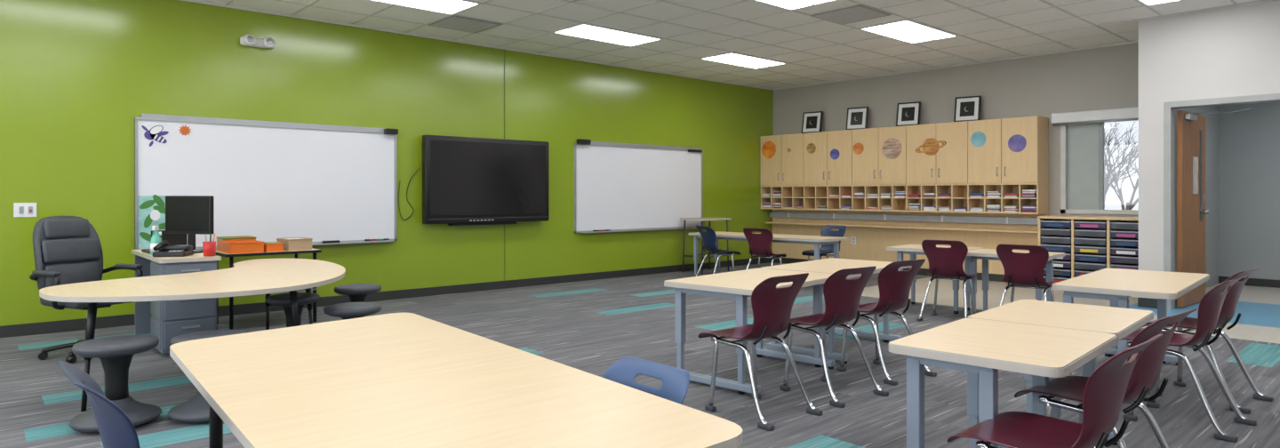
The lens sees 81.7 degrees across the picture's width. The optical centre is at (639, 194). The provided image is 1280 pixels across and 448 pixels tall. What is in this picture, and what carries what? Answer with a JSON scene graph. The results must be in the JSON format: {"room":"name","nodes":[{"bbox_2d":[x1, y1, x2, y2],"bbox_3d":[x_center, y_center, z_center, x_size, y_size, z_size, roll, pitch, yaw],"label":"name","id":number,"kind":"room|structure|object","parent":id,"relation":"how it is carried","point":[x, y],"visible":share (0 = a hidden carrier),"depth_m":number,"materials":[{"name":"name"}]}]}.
{"room":"classroom","nodes":[
{"label":"classroom","id":0,"kind":"room"},
{"bbox_2d":[0,0,773,326],"bbox_3d":[-2.653,-0.335,8.641,13.630,3.050,0.150,0,0,-42],"label":"wall","id":1,"kind":"structure","parent":0,"point":[76,76],"depth_m":8.02,"materials":[{"name":"green paint"}]},
{"bbox_2d":[13,202,36,216],"bbox_3d":[-5.191,0.130,6.245,0.150,0.120,0.012,0,0,-42],"label":"wall outlet","id":2,"kind":"object","parent":1,"relation":"attached to","point":[20,209],"visible":1,"depth_m":6.24,"materials":[{"name":"white plastic"}]},
{"bbox_2d":[240,34,275,48],"bbox_3d":[-3.816,-1.529,7.400,0.320,0.114,0.137,0,0,-42],"label":"emergency light","id":3,"kind":"object","parent":1,"relation":"attached to","point":[248,40],"visible":1,"depth_m":7.39,"materials":[{"name":"white plastic"}]},
{"bbox_2d":[134,113,398,250],"bbox_3d":[-3.670,-0.106,7.555,2.475,1.277,0.098,0,0,-42],"label":"whiteboard","id":4,"kind":"object","parent":1,"relation":"attached to","point":[267,180],"visible":0.86,"depth_m":7.56,"materials":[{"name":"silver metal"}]},
{"bbox_2d":[138,194,165,247],"bbox_3d":[-4.484,0.245,6.857,0.280,0.489,0.005,0,0,-42],"label":"poster","id":5,"kind":"object","parent":4,"relation":"attached to","point":[151,208],"visible":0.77,"depth_m":6.82,"materials":[{"name":"green paper"}]},
{"bbox_2d":[141,125,168,146],"bbox_3d":[-4.491,-0.544,6.851,0.214,0.203,0.001,0,0,-42],"label":"decal","id":6,"kind":"object","parent":4,"relation":"attached to","point":[156,132],"visible":1,"depth_m":6.85,"materials":[{"name":"purple paper"}]},
{"bbox_2d":[178,125,191,135],"bbox_3d":[-4.314,-0.610,7.010,0.108,0.109,0.001,0,0,-42],"label":"decal","id":7,"kind":"object","parent":4,"relation":"attached to","point":[185,130],"visible":1,"depth_m":7.01},
{"bbox_2d":[0,257,771,337],"bbox_3d":[-2.654,1.140,8.531,13.480,0.100,0.012,0,0,-42],"label":"baseboard","id":8,"kind":"structure","parent":1,"relation":"attached to","point":[122,320],"depth_m":8.45,"materials":[{"name":"rubber"}]},
{"bbox_2d":[398,168,420,220],"bbox_3d":[-2.659,-0.009,8.519,0.268,0.606,0.007,0,0,-42],"label":"power cable","id":9,"kind":"object","parent":1,"relation":"attached to","point":[420,168],"visible":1,"depth_m":8.50,"materials":[{"name":"black plastic"}]},
{"bbox_2d":[422,135,548,225],"bbox_3d":[-1.875,-0.160,9.130,1.720,1.060,0.165,0,0,-42],"label":"wall tv","id":10,"kind":"object","parent":1,"relation":"attached to","point":[467,180],"visible":1,"depth_m":8.99,"materials":[{"name":"black plastic"}]},
{"bbox_2d":[504,49,504,280],"bbox_3d":[-1.717,-0.385,9.382,0.012,2.950,0.004,0,0,-42],"label":"trim","id":11,"kind":"structure","parent":1,"relation":"attached to","point":[504,50],"depth_m":9.38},
{"bbox_2d":[574,138,703,233],"bbox_3d":[0.068,-0.114,10.925,2.530,1.292,0.098,0,0,-42],"label":"whiteboard","id":12,"kind":"object","parent":1,"relation":"attached to","point":[619,187],"visible":0.86,"depth_m":10.84,"materials":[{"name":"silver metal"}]},
{"bbox_2d":[0,262,1279,447],"bbox_3d":[1.777,1.190,5.048,15.400,0.001,11.120,0,0,-42],"label":"floor","id":13,"kind":"structure","parent":0,"point":[588,326],"depth_m":5.04,"materials":[{"name":"grey carpet"}]},
{"bbox_2d":[29,216,142,363],"bbox_3d":[-4.122,0.675,5.499,0.671,1.031,0.614,0,0,24],"label":"office chair","id":14,"kind":"object","parent":13,"relation":"on","point":[68,250],"visible":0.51,"depth_m":5.51,"materials":[{"name":"black leather"}]},
{"bbox_2d":[56,360,140,447],"bbox_3d":[-1.199,0.806,1.932,0.566,0.769,0.436,0,0,-44],"label":"chair","id":15,"kind":"object","parent":13,"relation":"on","point":[116,429],"visible":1,"depth_m":1.73,"materials":[{"name":"blue plastic"}]},
{"bbox_2d":[68,335,161,431],"bbox_3d":[-2.705,0.971,3.822,0.396,0.438,0.396,0,0,-42],"label":"stool","id":16,"kind":"object","parent":13,"relation":"on","point":[116,354],"visible":0.81,"depth_m":3.77,"materials":[{"name":"black plastic"}]},
{"bbox_2d":[131,248,221,353],"bbox_3d":[-3.762,0.830,5.966,0.400,0.720,1.300,0,0,-42],"label":"desk","id":17,"kind":"object","parent":13,"relation":"on","point":[165,320],"visible":0.59,"depth_m":5.52,"materials":[{"name":"metal"}]},
{"bbox_2d":[141,248,150,254],"bbox_3d":[-3.923,0.458,5.995,0.140,0.022,0.360,0,0,-44],"label":"keyboard","id":18,"kind":"object","parent":17,"relation":"on","point":[147,251],"visible":0.14,"depth_m":5.96,"materials":[{"name":"black plastic"}]},
{"bbox_2d":[150,225,161,255],"bbox_3d":[-3.779,0.355,5.776,0.081,0.228,0.081,0,0,33],"label":"bottle","id":19,"kind":"object","parent":17,"relation":"on","point":[156,239],"visible":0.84,"depth_m":5.75,"materials":[{"name":"teal plastic"}]},
{"bbox_2d":[150,230,187,245],"bbox_3d":[-4.053,0.389,6.363,0.200,0.160,0.200,0,0,33],"label":"desk organizer","id":20,"kind":"object","parent":17,"relation":"on","point":[173,239],"visible":0.43,"depth_m":6.32,"materials":[{"name":"black plastic"}]},
{"bbox_2d":[152,240,193,256],"bbox_3d":[-3.573,0.410,5.670,0.220,0.118,0.210,0,0,-12],"label":"desk phone","id":21,"kind":"object","parent":17,"relation":"on","point":[164,249],"visible":1,"depth_m":5.62,"materials":[{"name":"black plastic"}]},
{"bbox_2d":[165,195,213,253],"bbox_3d":[-3.654,0.239,5.996,0.460,0.460,0.120,0,0,16],"label":"computer monitor","id":22,"kind":"object","parent":17,"relation":"on","point":[191,215],"visible":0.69,"depth_m":5.97,"materials":[{"name":"black plastic"}]},
{"bbox_2d":[202,233,215,256],"bbox_3d":[-3.290,0.384,5.651,0.090,0.171,0.090,0,0,-42],"label":"pencil cup","id":23,"kind":"object","parent":17,"relation":"on","point":[209,248],"visible":1,"depth_m":5.62,"materials":[{"name":"red plastic"}]},
{"bbox_2d":[39,258,345,411],"bbox_3d":[-2.700,0.871,5.132,1.465,0.641,2.387,0,0,8],"label":"table","id":24,"kind":"object","parent":13,"relation":"on","point":[267,276],"visible":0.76,"depth_m":4.55,"materials":[{"name":"laminate"}]},
{"bbox_2d":[167,329,247,422],"bbox_3d":[-2.307,0.971,3.979,0.396,0.438,0.396,0,0,-42],"label":"stool","id":25,"kind":"object","parent":13,"relation":"on","point":[196,409],"visible":0.24,"depth_m":3.87,"materials":[{"name":"black plastic"}]},
{"bbox_2d":[216,248,321,329],"bbox_3d":[-3.477,0.853,6.875,0.800,0.675,0.630,0,0,-42],"label":"side table","id":26,"kind":"object","parent":13,"relation":"on","point":[313,251],"visible":0.27,"depth_m":6.63,"materials":[{"name":"metal"}]},
{"bbox_2d":[216,235,256,251],"bbox_3d":[-3.719,0.451,6.813,0.279,0.126,0.249,0,0,-42],"label":"storage bin","id":27,"kind":"object","parent":26,"relation":"on","point":[220,239],"visible":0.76,"depth_m":6.75,"materials":[{"name":"orange cardboard"}]},
{"bbox_2d":[222,240,263,254],"bbox_3d":[-3.539,0.466,6.598,0.279,0.096,0.249,0,0,-42],"label":"storage bin","id":28,"kind":"object","parent":26,"relation":"on","point":[230,247],"visible":1,"depth_m":6.52,"materials":[{"name":"orange cardboard"}]},
{"bbox_2d":[264,241,283,252],"bbox_3d":[-3.375,0.476,6.761,0.150,0.076,0.248,0,0,-42],"label":"storage bin","id":29,"kind":"object","parent":26,"relation":"on","point":[268,246],"visible":0.72,"depth_m":6.68,"materials":[{"name":"orange plastic"}]},
{"bbox_2d":[276,237,312,250],"bbox_3d":[-3.245,0.461,6.944,0.249,0.106,0.229,0,0,40],"label":"cardboard box","id":30,"kind":"object","parent":26,"relation":"on","point":[290,244],"visible":0.91,"depth_m":6.86,"materials":[{"name":"cardboard"}]},
{"bbox_2d":[265,292,319,327],"bbox_3d":[-2.595,0.971,5.537,0.396,0.438,0.396,0,0,-42],"label":"stool","id":31,"kind":"object","parent":13,"relation":"on","point":[283,300],"visible":0.42,"depth_m":5.47,"materials":[{"name":"black plastic"}]},
{"bbox_2d":[323,302,381,319],"bbox_3d":[-1.955,0.971,5.037,0.396,0.438,0.396,0,0,-42],"label":"stool","id":32,"kind":"object","parent":13,"relation":"on","point":[347,310],"visible":0.41,"depth_m":4.93,"materials":[{"name":"black plastic"}]},
{"bbox_2d":[334,283,381,302],"bbox_3d":[-2.331,0.971,6.111,0.396,0.438,0.396,0,0,-42],"label":"stool","id":33,"kind":"object","parent":13,"relation":"on","point":[356,292],"visible":0.45,"depth_m":6.03,"materials":[{"name":"black plastic"}]},
{"bbox_2d":[169,312,742,447],"bbox_3d":[-0.760,0.870,2.290,0.980,0.640,2.264,0,0,-39],"label":"table","id":34,"kind":"object","parent":13,"relation":"on","point":[393,380],"visible":1,"depth_m":2.05,"materials":[{"name":"laminate"}]},
{"bbox_2d":[601,356,689,404],"bbox_3d":[-0.102,0.852,2.115,0.498,0.676,0.384,0,0,-42],"label":"chair","id":35,"kind":"object","parent":13,"relation":"on","point":[676,381],"visible":0.47,"depth_m":2.23,"materials":[{"name":"blue plastic"}]},
{"bbox_2d":[680,216,731,274],"bbox_3d":[1.017,0.775,11.418,0.680,0.830,0.480,0,0,-42],"label":"table","id":36,"kind":"object","parent":13,"relation":"on","point":[708,219],"visible":0.68,"depth_m":11.36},
{"bbox_2d":[696,225,740,276],"bbox_3d":[1.038,0.806,10.043,0.566,0.769,0.436,0,0,-27],"label":"chair","id":37,"kind":"object","parent":13,"relation":"on","point":[708,236],"visible":0.95,"depth_m":9.96,"materials":[{"name":"blue plastic"}]},
{"bbox_2d":[664,268,834,394],"bbox_3d":[0.778,0.870,4.902,0.706,0.640,1.136,0,0,42],"label":"table","id":38,"kind":"object","parent":13,"relation":"on","point":[740,285],"visible":0.65,"depth_m":4.72,"materials":[{"name":"laminate"}]},
{"bbox_2d":[698,272,822,431],"bbox_3d":[0.639,0.806,4.067,0.436,0.769,0.566,0,0,-40],"label":"chair","id":39,"kind":"object","parent":13,"relation":"on","point":[772,306],"visible":1,"depth_m":3.95,"materials":[{"name":"red plastic"}]},
{"bbox_2d":[743,227,786,269],"bbox_3d":[1.593,0.806,9.500,0.436,0.769,0.566,0,0,38],"label":"chair","id":40,"kind":"object","parent":13,"relation":"on","point":[759,244],"visible":0.93,"depth_m":9.38,"materials":[{"name":"red plastic"}]},
{"bbox_2d":[688,231,848,276],"bbox_3d":[1.691,0.870,10.073,0.686,0.640,2.206,0,0,-44],"label":"table","id":41,"kind":"object","parent":13,"relation":"on","point":[817,241],"visible":0.62,"depth_m":9.63,"materials":[{"name":"laminate"}]},
{"bbox_2d":[801,224,847,279],"bbox_3d":[2.510,0.806,9.996,0.566,0.769,0.436,0,0,-37],"label":"chair","id":42,"kind":"object","parent":13,"relation":"on","point":[826,231],"visible":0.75,"depth_m":10.07,"materials":[{"name":"blue plastic"}]},
{"bbox_2d":[779,265,888,407],"bbox_3d":[1.132,0.806,4.471,0.436,0.769,0.566,0,0,-36],"label":"chair","id":43,"kind":"object","parent":13,"relation":"on","point":[842,295],"visible":0.87,"depth_m":4.34,"materials":[{"name":"red plastic"}]},
{"bbox_2d":[760,258,909,363],"bbox_3d":[1.538,0.870,5.762,0.706,0.640,1.136,0,0,42],"label":"table","id":44,"kind":"object","parent":13,"relation":"on","point":[830,266],"visible":0.47,"depth_m":5.68,"materials":[{"name":"laminate"}]},
{"bbox_2d":[836,259,936,385],"bbox_3d":[1.608,0.806,4.955,0.436,0.769,0.566,0,0,-34],"label":"chair","id":45,"kind":"object","parent":13,"relation":"on","point":[894,285],"visible":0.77,"depth_m":4.81,"materials":[{"name":"red plastic"}]},
{"bbox_2d":[886,244,983,313],"bbox_3d":[3.070,0.870,7.721,0.786,0.640,0.626,0,0,44],"label":"table","id":46,"kind":"object","parent":13,"relation":"on","point":[913,250],"visible":0.57,"depth_m":7.63,"materials":[{"name":"laminate"}]},
{"bbox_2d":[916,240,977,321],"bbox_3d":[2.945,0.806,7.044,0.436,0.769,0.566,0,0,38],"label":"chair","id":47,"kind":"object","parent":13,"relation":"on","point":[944,262],"visible":0.98,"depth_m":6.93,"materials":[{"name":"red plastic"}]},
{"bbox_2d":[888,318,1116,447],"bbox_3d":[1.396,0.870,2.827,0.586,0.640,0.806,0,0,44],"label":"table","id":48,"kind":"object","parent":13,"relation":"on","point":[979,348],"visible":0.9,"depth_m":2.73,"materials":[{"name":"laminate"}]},
{"bbox_2d":[966,248,1065,315],"bbox_3d":[3.545,0.870,7.059,0.786,0.640,0.626,0,0,44],"label":"table","id":49,"kind":"object","parent":13,"relation":"on","point":[984,254],"visible":0.47,"depth_m":7.11,"materials":[{"name":"laminate"}]},
{"bbox_2d":[996,243,1057,305],"bbox_3d":[3.355,0.806,6.409,0.436,0.769,0.566,0,0,42],"label":"chair","id":50,"kind":"object","parent":13,"relation":"on","point":[1021,269],"visible":0.85,"depth_m":6.29,"materials":[{"name":"red plastic"}]},
{"bbox_2d":[946,334,1163,447],"bbox_3d":[1.315,0.806,2.320,0.436,0.769,0.566,0,0,-42],"label":"chair","id":51,"kind":"object","parent":13,"relation":"on","point":[1105,389],"visible":1,"depth_m":2.24,"materials":[{"name":"red plastic"}]},
{"bbox_2d":[967,299,1153,447],"bbox_3d":[1.951,0.870,3.414,0.586,0.640,0.806,0,0,44],"label":"table","id":52,"kind":"object","parent":13,"relation":"on","point":[1120,322],"visible":0.38,"depth_m":3.35,"materials":[{"name":"laminate"}]},
{"bbox_2d":[1037,215,1138,297],"bbox_3d":[5.589,0.730,9.063,0.478,0.920,1.180,0,0,-42],"label":"storage cabinet","id":53,"kind":"object","parent":13,"relation":"on","point":[1073,219],"visible":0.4,"depth_m":9.06,"materials":[{"name":"brown wood"}]},
{"bbox_2d":[1040,220,1138,282],"bbox_3d":[5.570,0.716,9.046,0.412,0.778,1.104,0,0,-42],"label":"trays","id":54,"kind":"object","parent":53,"relation":"in","point":[1094,259],"visible":0.65,"depth_m":8.94,"materials":[{"name":"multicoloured plastic"}]},
{"bbox_2d":[1014,308,1196,447],"bbox_3d":[1.799,0.806,2.837,0.436,0.769,0.566,0,0,-38],"label":"chair","id":55,"kind":"object","parent":13,"relation":"on","point":[1146,372],"visible":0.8,"depth_m":2.71,"materials":[{"name":"red plastic"}]},
{"bbox_2d":[1051,268,1209,400],"bbox_3d":[3.231,0.870,4.824,0.626,0.640,1.426,0,0,44],"label":"table","id":56,"kind":"object","parent":13,"relation":"on","point":[1116,285],"visible":0.54,"depth_m":4.55,"materials":[{"name":"laminate"}]},
{"bbox_2d":[1117,276,1256,442],"bbox_3d":[2.840,0.806,3.896,0.436,0.769,0.566,0,0,-40],"label":"chair","id":57,"kind":"object","parent":13,"relation":"on","point":[1210,307],"visible":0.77,"depth_m":3.74,"materials":[{"name":"red plastic"}]},
{"bbox_2d":[1139,268,1273,414],"bbox_3d":[3.307,0.806,4.358,0.436,0.769,0.566,0,0,-36],"label":"chair","id":58,"kind":"object","parent":13,"relation":"on","point":[1228,311],"visible":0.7,"depth_m":4.25,"materials":[{"name":"red plastic"}]},
{"bbox_2d":[197,0,1259,88],"bbox_3d":[1.066,-1.910,4.441,13.730,0.100,11.370,0,0,-42],"label":"ceiling","id":59,"kind":"structure","parent":0,"point":[660,11],"depth_m":8.30,"materials":[{"name":"tile"}]},
{"bbox_2d":[369,0,482,15],"bbox_3d":[-2.179,-1.851,6.988,1.210,0.010,0.600,0,0,-42],"label":"ceiling light","id":60,"kind":"object","parent":59,"relation":"in","point":[452,7],"depth_m":7.22,"materials":[{"name":"white plastic"}]},
{"bbox_2d":[427,15,502,33],"bbox_3d":[-1.908,-1.848,8.054,0.580,0.012,0.580,0,0,-42],"label":"ceiling vent","id":61,"kind":"object","parent":59,"relation":"in","point":[453,22],"depth_m":8.02,"materials":[{"name":"grey metal"}]},
{"bbox_2d":[551,23,663,47],"bbox_3d":[-0.367,-1.851,8.622,1.210,0.010,0.600,0,0,-42],"label":"ceiling light","id":62,"kind":"object","parent":59,"relation":"in","point":[583,30],"depth_m":8.58,"materials":[{"name":"white plastic"}]},
{"bbox_2d":[180,0,1279,90],"bbox_3d":[1.064,-1.850,4.406,13.480,0.020,11.120,0,0,-42],"label":"grid","id":63,"kind":"object","parent":59,"relation":"attached to","point":[1236,4],"depth_m":8.54,"materials":[{"name":"white metal"}]},
{"bbox_2d":[698,52,788,69],"bbox_3d":[1.445,-1.851,10.256,1.210,0.010,0.600,0,0,-42],"label":"ceiling light","id":64,"kind":"object","parent":59,"relation":"in","point":[734,59],"depth_m":10.24,"materials":[{"name":"white plastic"}]},
{"bbox_2d":[752,0,837,10],"bbox_3d":[1.267,-1.851,6.810,1.210,0.010,0.600,0,0,-42],"label":"ceiling light","id":65,"kind":"object","parent":59,"relation":"in","point":[787,4],"depth_m":7.15,"materials":[{"name":"white plastic"}]},
{"bbox_2d":[810,4,891,24],"bbox_3d":[2.173,-1.848,7.626,0.580,0.012,0.580,0,0,-42],"label":"ceiling vent","id":66,"kind":"object","parent":59,"relation":"in","point":[860,12],"depth_m":7.58,"materials":[{"name":"grey metal"}]},
{"bbox_2d":[857,19,959,43],"bbox_3d":[3.079,-1.851,8.443,1.210,0.010,0.600,0,0,-42],"label":"ceiling light","id":67,"kind":"object","parent":59,"relation":"in","point":[908,31],"depth_m":8.40,"materials":[{"name":"white plastic"}]},
{"bbox_2d":[1135,0,1182,6],"bbox_3d":[4.713,-1.851,6.631,1.210,0.010,0.600,0,0,-42],"label":"ceiling light","id":68,"kind":"object","parent":59,"relation":"in","point":[1147,3],"depth_m":7.10,"materials":[{"name":"white plastic"}]},
{"bbox_2d":[773,42,1138,216],"bbox_3d":[4.355,-0.335,10.933,0.150,3.050,5.830,0,0,-42],"label":"wall","id":69,"kind":"structure","parent":0,"point":[1101,78],"depth_m":10.16,"materials":[{"name":"grey paint"}]},
{"bbox_2d":[765,209,1047,281],"bbox_3d":[3.770,0.720,11.287,0.240,0.940,4.480,0,0,-42],"label":"wood wall panel","id":70,"kind":"object","parent":69,"relation":"attached to","point":[873,237],"visible":0.5,"depth_m":11.24,"materials":[{"name":"brown wood"}]},
{"bbox_2d":[851,236,855,244],"bbox_3d":[3.405,0.730,11.793,0.011,0.120,0.080,0,0,-42],"label":"wall outlet","id":71,"kind":"object","parent":70,"relation":"attached to","point":[853,238],"visible":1,"depth_m":11.79,"materials":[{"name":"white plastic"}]},
{"bbox_2d":[769,211,1037,224],"bbox_3d":[3.793,0.350,11.308,0.074,0.100,4.480,0,0,-42],"label":"shelf","id":72,"kind":"object","parent":70,"relation":"attached to","point":[983,220],"visible":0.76,"depth_m":10.98,"materials":[{"name":"metal"}]},
{"bbox_2d":[760,115,1047,214],"bbox_3d":[3.706,-0.380,11.236,0.403,1.260,4.490,0,0,-42],"label":"storage cabinet","id":73,"kind":"object","parent":70,"relation":"on","point":[959,169],"visible":1,"depth_m":10.76,"materials":[{"name":"brown wood"}]},
{"bbox_2d":[761,141,775,158],"bbox_3d":[2.205,-0.770,12.650,0.003,0.300,0.300,0,0,-42],"label":"decal","id":74,"kind":"object","parent":73,"relation":"attached to","point":[769,148],"visible":1,"depth_m":12.64},
{"bbox_2d":[807,143,815,153],"bbox_3d":[2.781,-0.750,12.012,0.003,0.170,0.170,0,0,-42],"label":"decal","id":75,"kind":"object","parent":73,"relation":"attached to","point":[811,148],"visible":1,"depth_m":12.01},
{"bbox_2d":[801,111,823,133],"bbox_3d":[2.853,-1.194,12.260,0.340,0.365,0.099,0,0,38],"label":"framed picture","id":76,"kind":"object","parent":73,"relation":"on","point":[812,121],"visible":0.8,"depth_m":12.24,"materials":[{"name":"white paper"}]},
{"bbox_2d":[830,148,839,159],"bbox_3d":[3.076,-0.640,11.685,0.003,0.170,0.170,0,0,-42],"label":"decal","id":77,"kind":"object","parent":73,"relation":"attached to","point":[835,153],"visible":1,"depth_m":11.68},
{"bbox_2d":[845,106,868,129],"bbox_3d":[3.416,-1.194,11.636,0.340,0.365,0.099,0,0,38],"label":"framed picture","id":78,"kind":"object","parent":73,"relation":"on","point":[857,117],"visible":0.83,"depth_m":11.62,"materials":[{"name":"white paper"}]},
{"bbox_2d":[853,142,863,154],"bbox_3d":[3.357,-0.710,11.373,0.003,0.180,0.180,0,0,-42],"label":"decal","id":79,"kind":"object","parent":73,"relation":"attached to","point":[858,148],"visible":1,"depth_m":11.37},
{"bbox_2d":[882,138,901,159],"bbox_3d":[3.732,-0.680,10.957,0.003,0.310,0.310,0,0,-42],"label":"decal","id":80,"kind":"object","parent":73,"relation":"attached to","point":[892,148],"visible":1,"depth_m":10.96},
{"bbox_2d":[762,189,1036,212],"bbox_3d":[3.704,0.082,11.238,0.270,0.294,4.445,0,0,-42],"label":"paper stack","id":81,"kind":"object","parent":73,"relation":"in","point":[1026,193],"visible":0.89,"depth_m":10.53,"materials":[{"name":"multicoloured"}]},
{"bbox_2d":[896,101,920,126],"bbox_3d":[3.991,-1.194,10.998,0.340,0.365,0.099,0,0,38],"label":"framed picture","id":82,"kind":"object","parent":73,"relation":"on","point":[908,113],"visible":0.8,"depth_m":10.98,"materials":[{"name":"black plastic"}]},
{"bbox_2d":[915,137,946,155],"bbox_3d":[4.133,-0.680,10.511,0.005,0.250,0.465,0,0,-42],"label":"decal","id":83,"kind":"object","parent":73,"relation":"attached to","point":[931,146],"visible":1,"depth_m":10.51},
{"bbox_2d":[953,95,981,121],"bbox_3d":[4.580,-1.194,10.344,0.340,0.365,0.099,0,0,38],"label":"framed picture","id":84,"kind":"object","parent":73,"relation":"on","point":[966,108],"visible":0.81,"depth_m":10.33,"materials":[{"name":"black plastic"}]},
{"bbox_2d":[970,131,986,146],"bbox_3d":[4.582,-0.750,10.014,0.003,0.210,0.210,0,0,-42],"label":"decal","id":85,"kind":"object","parent":73,"relation":"attached to","point":[978,139],"visible":1,"depth_m":10.01},
{"bbox_2d":[1008,134,1026,151],"bbox_3d":[4.917,-0.670,9.642,0.003,0.230,0.230,0,0,-42],"label":"decal","id":86,"kind":"object","parent":73,"relation":"attached to","point":[1016,143],"visible":1,"depth_m":9.64},
{"bbox_2d":[1051,106,1138,125],"bbox_3d":[5.774,-0.972,9.142,0.100,0.156,1.250,0,0,-42],"label":"roller shade","id":87,"kind":"object","parent":69,"relation":"attached to","point":[1127,114],"visible":0.6,"depth_m":9.19,"materials":[{"name":"white plastic"}]},
{"bbox_2d":[1060,122,1138,214],"bbox_3d":[5.886,-0.385,9.183,0.120,1.250,1.180,0,0,-42],"label":"window","id":88,"kind":"structure","parent":69,"relation":"in","point":[1081,145],"depth_m":9.46,"materials":[{"name":"white glass"}]},
{"bbox_2d":[1103,120,1138,210],"bbox_3d":[6.031,-0.380,9.037,0.001,1.140,0.650,0,0,-42],"label":"window pane","id":89,"kind":"structure","parent":88,"relation":"attached to","point":[1120,139],"depth_m":9.13,"materials":[{"name":"clear glass"}]},
{"bbox_2d":[1138,0,1279,298],"bbox_3d":[8.327,-0.335,6.960,3.310,3.050,5.390,0,0,-42],"label":"wall","id":90,"kind":"structure","parent":0,"point":[1233,52],"depth_m":7.81,"materials":[{"name":"grey paint"}]},
{"bbox_2d":[1137,297,1157,308],"bbox_3d":[7.059,1.140,5.885,0.012,0.100,5.290,0,0,-42],"label":"baseboard","id":91,"kind":"structure","parent":90,"relation":"attached to","point":[1143,302],"depth_m":7.78,"materials":[{"name":"rubber"}]},
{"bbox_2d":[1176,107,1252,307],"bbox_3d":[6.153,0.150,7.811,0.900,2.060,0.578,0,0,-40],"label":"door","id":92,"kind":"structure","parent":90,"relation":"in","point":[1191,212],"depth_m":7.89,"materials":[{"name":"brown wood"}]},
{"bbox_2d":[1163,93,1279,310],"bbox_3d":[6.185,0.115,6.962,0.170,2.150,2.060,0,0,-42],"label":"trim","id":93,"kind":"structure","parent":90,"relation":"attached to","point":[1169,108],"depth_m":7.64,"materials":[{"name":"metal"}]},
{"bbox_2d":[1218,276,1279,287],"bbox_3d":[9.484,1.140,7.990,0.012,0.100,5.170,0,0,-42],"label":"baseboard","id":94,"kind":"structure","parent":90,"relation":"attached to","point":[1252,282],"depth_m":9.59,"materials":[{"name":"rubber"}]}
]}

